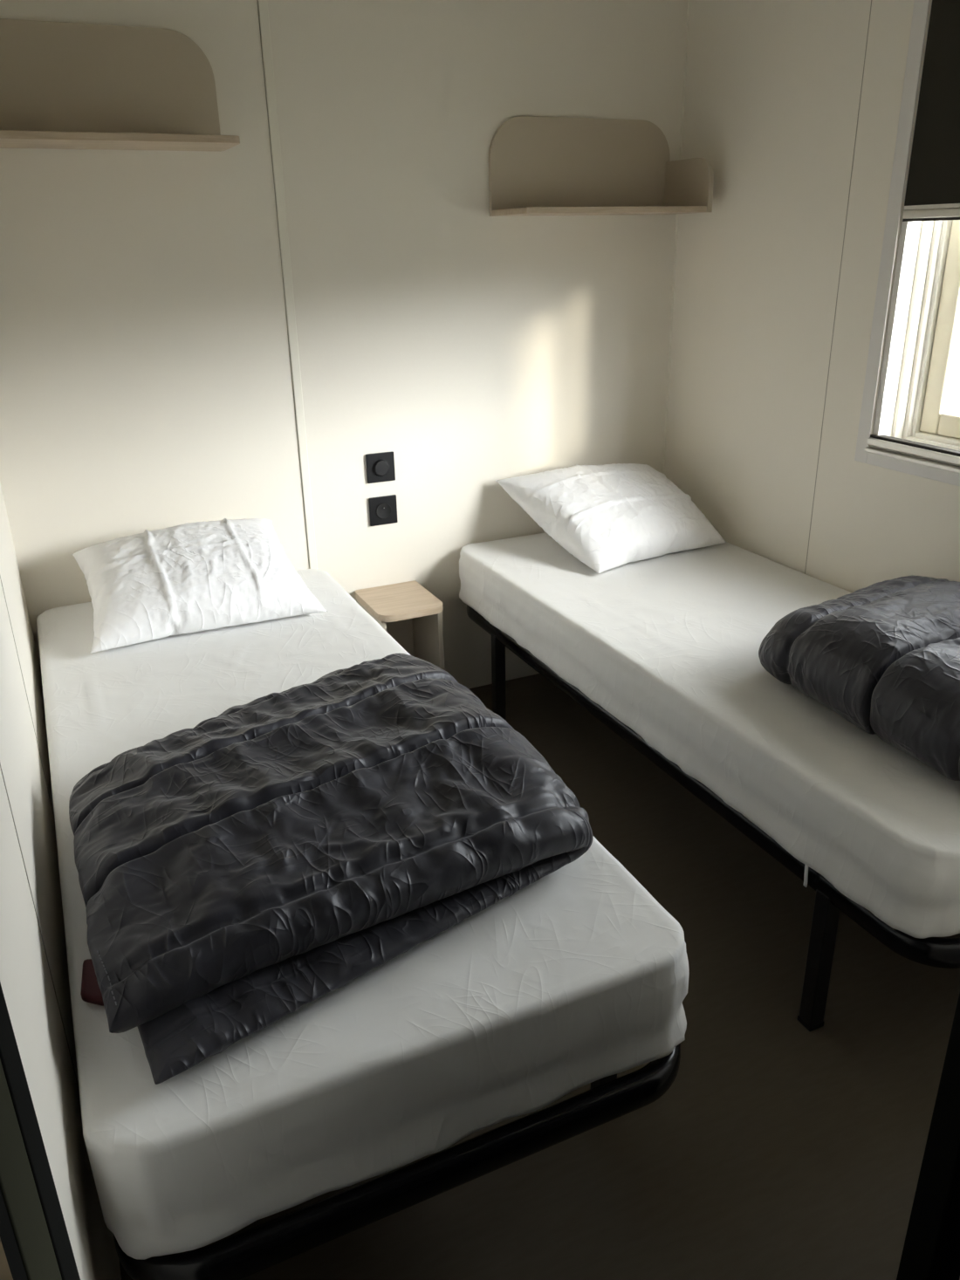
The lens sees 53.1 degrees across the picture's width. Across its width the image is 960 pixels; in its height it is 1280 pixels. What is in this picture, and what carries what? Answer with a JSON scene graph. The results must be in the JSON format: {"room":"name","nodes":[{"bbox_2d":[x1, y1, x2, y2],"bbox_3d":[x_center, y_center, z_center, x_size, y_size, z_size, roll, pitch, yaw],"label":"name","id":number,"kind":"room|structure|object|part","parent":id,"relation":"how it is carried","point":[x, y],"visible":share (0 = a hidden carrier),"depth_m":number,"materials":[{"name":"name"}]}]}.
{"room":"bedroom","nodes":[
{"label":"bedroom","id":0,"kind":"room"},
{"bbox_2d":[0,482,121,1279],"bbox_3d":[-0.822,-0.281,1.411,0.100,2.300,2.200,-11,25,-22],"label":"wall","id":1,"kind":"structure","parent":0,"point":[25,978],"depth_m":1.22,"materials":[{"name":"beige paint"}]},
{"bbox_2d":[0,575,54,821],"bbox_3d":[-0.889,-0.382,1.657,0.001,2.300,0.003,-11,25,-22],"label":"trim","id":2,"kind":"structure","parent":1,"relation":"attached to","point":[0,576],"depth_m":1.86,"materials":[{"name":"beige"}]},
{"bbox_2d":[0,763,79,1091],"bbox_3d":[-0.574,-0.125,1.023,0.001,2.300,0.004,-11,25,-22],"label":"trim","id":3,"kind":"structure","parent":1,"relation":"attached to","point":[0,763],"depth_m":1.22,"materials":[{"name":"beige"}]},
{"bbox_2d":[0,0,687,688],"bbox_3d":[-0.327,-0.864,2.787,2.250,2.300,0.100,-11,25,-22],"label":"wall","id":4,"kind":"structure","parent":0,"point":[146,381],"depth_m":2.63,"materials":[{"name":"beige paint"}]},
{"bbox_2d":[0,18,239,151],"bbox_3d":[-0.879,-1.256,2.158,0.609,0.258,0.228,-11,25,-22],"label":"wall shelf","id":5,"kind":"object","parent":4,"relation":"attached to","point":[64,85],"visible":1,"depth_m":2.24,"materials":[{"name":"beige laminate"}]},
{"bbox_2d":[256,0,317,568],"bbox_3d":[-0.514,-0.805,2.655,0.024,2.300,0.005,-11,25,-22],"label":"trim","id":6,"kind":"structure","parent":4,"relation":"attached to","point":[263,4],"depth_m":2.57,"materials":[{"name":"beige"}]},
{"bbox_2d":[365,451,395,483],"bbox_3d":[-0.296,-0.515,2.873,0.087,0.087,0.019,-11,25,-22],"label":"light switch","id":7,"kind":"object","parent":4,"relation":"attached to","point":[379,466],"visible":1,"depth_m":2.87,"materials":[{"name":"black plastic"}]},
{"bbox_3d":[-0.294,-0.514,2.869,0.048,0.048,0.010,-11,25,-22],"label":"dial knob","id":8,"kind":"part","parent":7,"relation":"part of","materials":[{"name":"black plastic"}]},
{"bbox_2d":[368,494,397,526],"bbox_3d":[-0.294,-0.394,2.925,0.087,0.087,0.016,-11,25,-22],"label":"power socket","id":9,"kind":"object","parent":4,"relation":"attached to","point":[382,509],"visible":1,"depth_m":2.92,"materials":[{"name":"black plastic"}]},
{"bbox_2d":[488,116,713,216],"bbox_3d":[0.347,-1.348,2.724,0.602,0.257,0.238,-11,25,-22],"label":"wall shelf","id":10,"kind":"object","parent":4,"relation":"attached to","point":[538,166],"visible":1,"depth_m":2.79,"materials":[{"name":"beige laminate"}]},
{"bbox_3d":[0.618,-1.346,2.850,0.016,0.147,0.222,-11,25,-22],"label":"panel","id":11,"kind":"part","parent":10,"relation":"part of","materials":[{"name":"beige laminate"}]},
{"bbox_2d":[662,0,690,473],"bbox_3d":[0.624,-1.028,3.131,0.004,2.300,0.004,-11,25,-22],"label":"trim","id":12,"kind":"structure","parent":4,"relation":"attached to","point":[688,1],"depth_m":3.05,"materials":[{"name":"beige"}]},
{"bbox_2d":[118,673,959,1279],"bbox_3d":[0.307,0.980,1.473,2.750,0.120,4.100,-11,25,-22],"label":"floor","id":13,"kind":"structure","parent":0,"point":[776,1148],"depth_m":1.67,"materials":[{"name":"plastic"}]},
{"bbox_2d":[113,1043,680,1279],"bbox_3d":[-0.432,0.490,2.074,0.798,0.352,1.914,-11,25,-22],"label":"frame","id":14,"kind":"object","parent":13,"relation":"on","point":[242,1255],"visible":0.13,"depth_m":1.19,"materials":[{"name":"black metal"}]},
{"bbox_2d":[36,568,688,1259],"bbox_3d":[-0.436,0.243,1.987,0.816,0.171,1.904,-11,25,-22],"label":"mattress","id":15,"kind":"object","parent":14,"relation":"on","point":[575,978],"visible":0.52,"depth_m":1.24,"materials":[{"name":"white fabric"}]},
{"bbox_2d":[72,518,327,653],"bbox_3d":[-0.741,-0.176,2.505,0.586,0.213,0.390,-11,25,-22],"label":"pillow","id":16,"kind":"object","parent":15,"relation":"on","point":[188,578],"visible":1,"depth_m":2.41,"materials":[{"name":"white fabric"}]},
{"bbox_2d":[68,653,593,1084],"bbox_3d":[-0.274,0.237,1.554,0.751,0.165,0.894,-11,25,-22],"label":"duvet","id":17,"kind":"object","parent":15,"relation":"on","point":[237,869],"visible":1,"depth_m":1.34,"materials":[{"name":"grey fabric"}]},
{"bbox_3d":[0.212,0.682,1.626,0.034,0.308,0.034,-11,25,-22],"label":"leg","id":18,"kind":"part","parent":14,"relation":"part of","materials":[{"name":"black metal"}]},
{"bbox_2d":[354,580,444,670],"bbox_3d":[-0.241,0.067,2.991,0.206,0.422,0.260,-11,25,-22],"label":"bedside table","id":19,"kind":"object","parent":13,"relation":"on","point":[411,614],"visible":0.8,"depth_m":2.93,"materials":[{"name":"brown wood"}]},
{"bbox_3d":[-0.326,0.089,2.970,0.016,0.400,0.236,-11,25,-22],"label":"panel","id":20,"kind":"part","parent":19,"relation":"part of","materials":[{"name":"beige laminate"}]},
{"bbox_3d":[-0.291,0.035,3.096,0.161,0.400,0.015,-11,25,-22],"label":"panel","id":21,"kind":"part","parent":19,"relation":"part of","materials":[{"name":"beige laminate"}]},
{"bbox_3d":[-0.164,0.057,3.037,0.016,0.400,0.236,-11,25,-22],"label":"panel","id":22,"kind":"part","parent":19,"relation":"part of","materials":[{"name":"beige laminate"}]},
{"bbox_2d":[466,604,959,1031],"bbox_3d":[0.683,0.273,2.539,0.788,0.352,1.914,-11,25,-22],"label":"frame","id":23,"kind":"object","parent":13,"relation":"on","point":[937,952],"visible":0.22,"depth_m":1.83,"materials":[{"name":"black metal"}]},
{"bbox_3d":[0.058,0.124,2.975,0.034,0.308,0.034,-11,25,-22],"label":"leg","id":24,"kind":"part","parent":23,"relation":"part of","materials":[{"name":"black metal"}]},
{"bbox_2d":[458,532,959,938],"bbox_3d":[0.666,0.046,2.455,0.807,0.211,1.903,-11,25,-22],"label":"mattress","id":25,"kind":"object","parent":23,"relation":"on","point":[667,645],"visible":0.73,"depth_m":2.08,"materials":[{"name":"white fabric"}]},
{"bbox_2d":[496,463,726,573],"bbox_3d":[0.421,-0.404,2.964,0.612,0.234,0.452,-11,25,-22],"label":"pillow","id":26,"kind":"object","parent":25,"relation":"on","point":[607,516],"visible":1,"depth_m":2.89,"materials":[{"name":"white fabric"}]},
{"bbox_2d":[758,574,959,780],"bbox_3d":[0.947,0.026,1.951,0.621,0.200,0.776,-11,25,-22],"label":"duvet","id":27,"kind":"object","parent":25,"relation":"on","point":[883,656],"visible":1,"depth_m":1.82,"materials":[{"name":"grey fabric"}]},
{"bbox_3d":[0.639,0.599,1.805,0.034,0.308,0.034,-11,25,-22],"label":"leg","id":28,"kind":"part","parent":23,"relation":"part of","materials":[{"name":"black metal"}]},
{"bbox_2d":[663,0,959,592],"bbox_3d":[1.173,-0.628,2.143,0.100,2.300,2.400,-11,25,-22],"label":"wall","id":29,"kind":"structure","parent":0,"point":[772,87],"depth_m":2.62,"materials":[{"name":"beige paint"}]},
{"bbox_2d":[804,0,871,574],"bbox_3d":[0.926,-0.783,2.527,0.001,2.300,0.002,-11,25,-22],"label":"trim","id":30,"kind":"structure","parent":29,"relation":"attached to","point":[871,0],"depth_m":2.46,"materials":[{"name":"beige"}]},
{"bbox_2d":[854,0,959,485],"bbox_3d":[1.299,-0.820,1.822,0.165,1.205,1.225,-11,25,-22],"label":"window","id":31,"kind":"structure","parent":29,"relation":"in","point":[927,350],"depth_m":2.35,"materials":[{"name":"white plastic"}]},
{"bbox_2d":[864,0,959,473],"bbox_3d":[1.234,-0.807,1.795,0.048,1.105,1.127,-11,25,-22],"label":"window frame","id":32,"kind":"structure","parent":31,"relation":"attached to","point":[932,193],"depth_m":2.17,"materials":[{"name":"white plastic"}]},
{"bbox_3d":[1.011,-1.011,2.259,0.022,1.075,0.020,-11,25,-22],"label":"guide rail","id":33,"kind":"part","parent":32,"relation":"part of","materials":[{"name":"white"}]},
{"bbox_3d":[1.347,-0.829,1.842,0.060,1.205,1.225,-11,25,-22],"label":"frame","id":34,"kind":"part","parent":31,"relation":"part of","materials":[{"name":"white plastic"}]},
{"bbox_3d":[1.246,-0.912,2.047,0.038,1.011,0.546,-11,25,-22],"label":"sash","id":35,"kind":"part","parent":31,"relation":"part of","materials":[{"name":"beige plastic"}]},
{"bbox_3d":[0.618,-0.084,0.864,2.070,2.300,0.060,-11,25,-22],"label":"wall","id":36,"kind":"structure","parent":0,"visible":0},
{"bbox_2d":[0,982,959,1279],"bbox_3d":[0.199,0.121,0.639,1.065,2.110,0.252,-11,25,-22],"label":"door frame","id":37,"kind":"structure","parent":36,"relation":"in","point":[35,1244],"depth_m":0.60,"materials":[{"name":"black"}]},
{"bbox_3d":[-0.202,0.331,0.429,0.004,0.140,0.040,-11,25,-22],"label":"strike plate","id":38,"kind":"part","parent":37,"relation":"part of","materials":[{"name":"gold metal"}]},
{"bbox_3d":[-0.231,0.236,0.385,0.051,2.110,0.104,-11,25,-22],"label":"post","id":39,"kind":"part","parent":37,"relation":"part of","materials":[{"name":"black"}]},
{"bbox_3d":[-0.297,0.181,0.521,0.053,2.110,0.057,-11,25,-22],"label":"post","id":40,"kind":"part","parent":37,"relation":"part of","materials":[{"name":"black"}]},
{"bbox_3d":[0.559,0.007,0.896,0.065,2.110,0.042,-11,25,-22],"label":"post","id":41,"kind":"part","parent":37,"relation":"part of","materials":[{"name":"black"}]},
{"label":"outside","id":42,"kind":"structure","parent":0,"visible":0},
{"bbox_2d":[949,350,959,413],"bbox_3d":[19.005,-2.899,11.509,39.600,0.100,60.000,-11,25,-22],"label":"window pane","id":43,"kind":"structure","parent":42,"point":[954,406],"depth_m":13.15,"materials":[{"name":"white glass"}]}
]}

